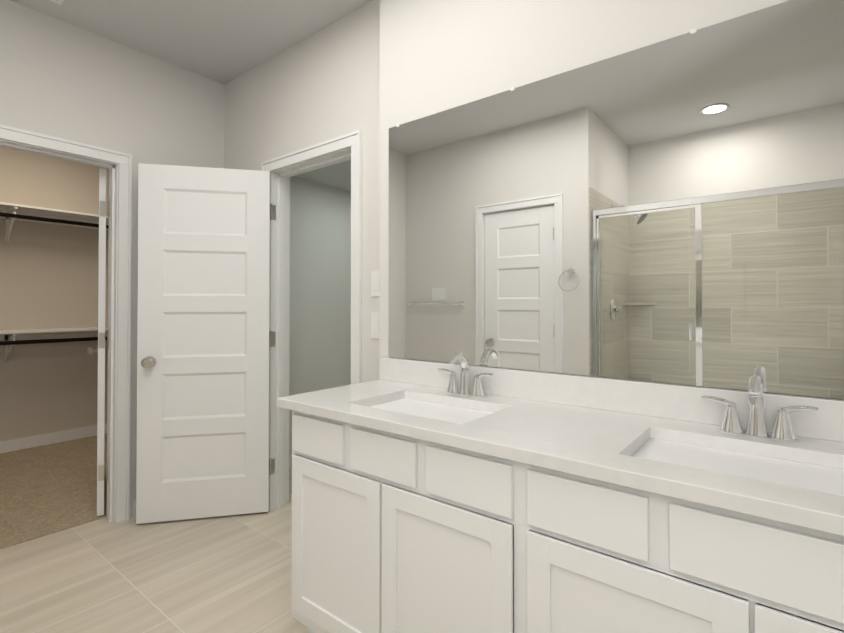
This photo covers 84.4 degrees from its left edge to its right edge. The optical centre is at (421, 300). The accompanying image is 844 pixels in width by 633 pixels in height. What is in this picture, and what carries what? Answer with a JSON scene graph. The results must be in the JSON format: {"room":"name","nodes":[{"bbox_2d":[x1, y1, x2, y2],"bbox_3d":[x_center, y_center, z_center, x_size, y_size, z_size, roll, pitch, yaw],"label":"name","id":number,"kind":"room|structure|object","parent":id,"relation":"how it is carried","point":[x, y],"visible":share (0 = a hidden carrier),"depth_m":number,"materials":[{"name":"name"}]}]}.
{"room":"bathroom","nodes":[
{"label":"bathroom","id":0,"kind":"room"},
{"bbox_2d":[0,434,106,548],"bbox_3d":[-2.654,1.317,3.424,2.150,0.106,3.900,0,-1,38],"label":"floor","id":1,"kind":"structure","parent":0,"point":[48,489],"depth_m":3.10,"materials":[{"name":"beige carpet"}]},
{"bbox_2d":[0,147,108,441],"bbox_3d":[-3.448,-0.093,4.068,0.125,2.740,3.900,0,-1,38],"label":"wall","id":2,"kind":"structure","parent":0,"point":[48,276],"depth_m":4.13,"materials":[{"name":"beige paint"}]},
{"bbox_2d":[0,423,106,452],"bbox_3d":[-3.394,1.226,4.010,0.013,0.100,3.650,0,-1,38],"label":"baseboard","id":3,"kind":"structure","parent":2,"relation":"attached to","point":[38,440],"depth_m":4.11,"materials":[{"name":"white paint"}]},
{"bbox_2d":[0,327,107,363],"bbox_3d":[-3.277,0.386,3.927,0.308,0.278,3.646,0,-1,38],"label":"closet shelf","id":4,"kind":"object","parent":2,"relation":"attached to","point":[26,336],"visible":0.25,"depth_m":4.00,"materials":[{"name":"white paint"}]},
{"bbox_2d":[0,202,108,241],"bbox_3d":[-3.277,-0.634,3.938,0.308,0.278,3.646,0,-1,38],"label":"closet shelf","id":5,"kind":"object","parent":2,"relation":"attached to","point":[12,212],"visible":0.35,"depth_m":3.98,"materials":[{"name":"white paint"}]},
{"bbox_2d":[0,467,307,632],"bbox_3d":[-0.399,1.300,1.585,3.670,0.100,4.985,0,-1,38],"label":"floor","id":6,"kind":"structure","parent":0,"point":[226,574],"depth_m":2.11,"materials":[{"name":"beige tile"}]},
{"bbox_2d":[284,388,843,632],"bbox_3d":[0.395,0.813,1.312,1.810,0.868,0.530,0,-1,38],"label":"bathroom vanity","id":7,"kind":"object","parent":6,"relation":"on","point":[463,496],"depth_m":1.13,"materials":[{"name":"white paint"}]},
{"bbox_2d":[277,380,843,539],"bbox_3d":[0.374,0.366,1.319,1.854,0.037,0.552,0,-1,38],"label":"countertop","id":8,"kind":"structure","parent":7,"relation":"on","point":[791,505],"depth_m":1.10,"materials":[{"name":"white stone"}]},
{"bbox_2d":[437,352,496,395],"bbox_3d":[0.138,0.271,1.718,0.244,0.162,0.131,0,-1,38],"label":"faucet","id":9,"kind":"object","parent":8,"relation":"on","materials":[{"name":"silver metal"}]},
{"bbox_2d":[701,374,820,443],"bbox_3d":[0.836,0.265,1.166,0.244,0.162,0.131,0,-1,38],"label":"faucet","id":10,"kind":"object","parent":8,"relation":"on","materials":[{"name":"silver metal"}]},
{"bbox_2d":[0,0,350,517],"bbox_3d":[-1.525,-0.105,3.033,0.125,2.740,4.035,0,-1,38],"label":"wall","id":11,"kind":"structure","parent":0,"point":[62,80],"depth_m":2.81,"materials":[{"name":"white paint"}]},
{"bbox_2d":[0,125,131,522],"bbox_3d":[-2.030,0.203,2.392,0.167,2.111,0.902,0,-1,38],"label":"trim","id":12,"kind":"structure","parent":11,"relation":"attached to","point":[118,164],"depth_m":2.66,"materials":[{"name":"white paint"}]},
{"bbox_2d":[87,168,108,515],"bbox_3d":[-2.062,0.241,3.037,0.746,2.024,0.299,0,-1,38],"label":"closet door","id":13,"kind":"structure","parent":11,"relation":"in","point":[101,350],"depth_m":2.71,"materials":[{"name":"white paint"}]},
{"bbox_2d":[134,501,135,516],"bbox_3d":[-1.511,1.219,2.926,0.013,0.090,0.543,0,-1,38],"label":"baseboard","id":14,"kind":"structure","parent":11,"relation":"attached to","point":[134,501],"depth_m":2.71,"materials":[{"name":"white paint"}]},
{"bbox_2d":[289,454,291,466],"bbox_3d":[-0.779,1.229,3.851,0.013,0.090,1.565,0,-1,38],"label":"baseboard","id":15,"kind":"structure","parent":11,"relation":"attached to","point":[290,456],"depth_m":3.55,"materials":[{"name":"white paint"}]},
{"bbox_2d":[9,0,372,190],"bbox_3d":[-1.355,-1.282,2.137,5.820,0.605,5.350,0,-1,38],"label":"ceiling","id":16,"kind":"structure","parent":0,"point":[224,42],"depth_m":2.51,"materials":[{"name":"white paint"}]},
{"bbox_2d":[50,0,63,4],"bbox_3d":[-1.726,-1.480,2.145,0.340,0.008,0.180,0,-1,38],"label":"ceiling vent","id":17,"kind":"object","parent":16,"relation":"in","point":[58,1],"visible":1,"depth_m":2.30,"materials":[{"name":"white plastic"}]},
{"bbox_2d":[224,0,379,382],"bbox_3d":[-0.705,-0.108,2.728,1.540,2.740,0.125,0,-1,38],"label":"wall","id":18,"kind":"structure","parent":0,"point":[322,85],"depth_m":2.51,"materials":[{"name":"white paint"}]},
{"bbox_2d":[136,163,271,523],"bbox_3d":[-1.261,0.238,2.718,0.492,2.024,0.598,0,-1,38],"label":"door","id":19,"kind":"structure","parent":18,"relation":"in","point":[204,338],"depth_m":2.69,"materials":[{"name":"white paint"}]},
{"bbox_2d":[261,130,361,509],"bbox_3d":[-0.597,0.206,2.640,0.856,2.111,0.167,0,-1,38],"label":"trim","id":20,"kind":"structure","parent":18,"relation":"attached to","point":[282,169],"depth_m":2.82,"materials":[{"name":"white paint"}]},
{"bbox_2d":[371,313,378,338],"bbox_3d":[-0.219,0.122,2.256,0.076,0.125,0.008,0,-1,38],"label":"switch plate","id":21,"kind":"object","parent":18,"relation":"attached to","point":[374,316],"depth_m":2.26,"materials":[{"name":"white plastic"}]},
{"bbox_2d":[371,271,378,296],"bbox_3d":[-0.219,-0.082,2.258,0.076,0.125,0.008,0,-1,38],"label":"switch plate","id":22,"kind":"object","parent":18,"relation":"attached to","point":[374,293],"depth_m":2.26,"materials":[{"name":"white plastic"}]},
{"bbox_2d":[379,357,843,439],"bbox_3d":[0.539,0.300,1.529,1.854,0.100,0.018,0,-1,38],"label":"backsplash","id":23,"kind":"structure","parent":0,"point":[678,402],"depth_m":1.46,"materials":[{"name":"white stone"}]},
{"bbox_2d":[379,0,843,399],"bbox_3d":[0.657,-0.120,1.593,2.005,2.740,0.215,0,-1,38],"label":"wall","id":24,"kind":"structure","parent":0,"point":[437,56],"depth_m":1.78,"materials":[{"name":"white paint"}]},
{"bbox_2d":[389,0,843,398],"bbox_3d":[0.561,-0.270,1.526,1.812,1.033,0.007,0,-1,38],"label":"vanity mirror","id":25,"kind":"object","parent":24,"relation":"attached to","point":[670,210],"visible":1,"depth_m":1.42,"materials":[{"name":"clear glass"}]}
]}

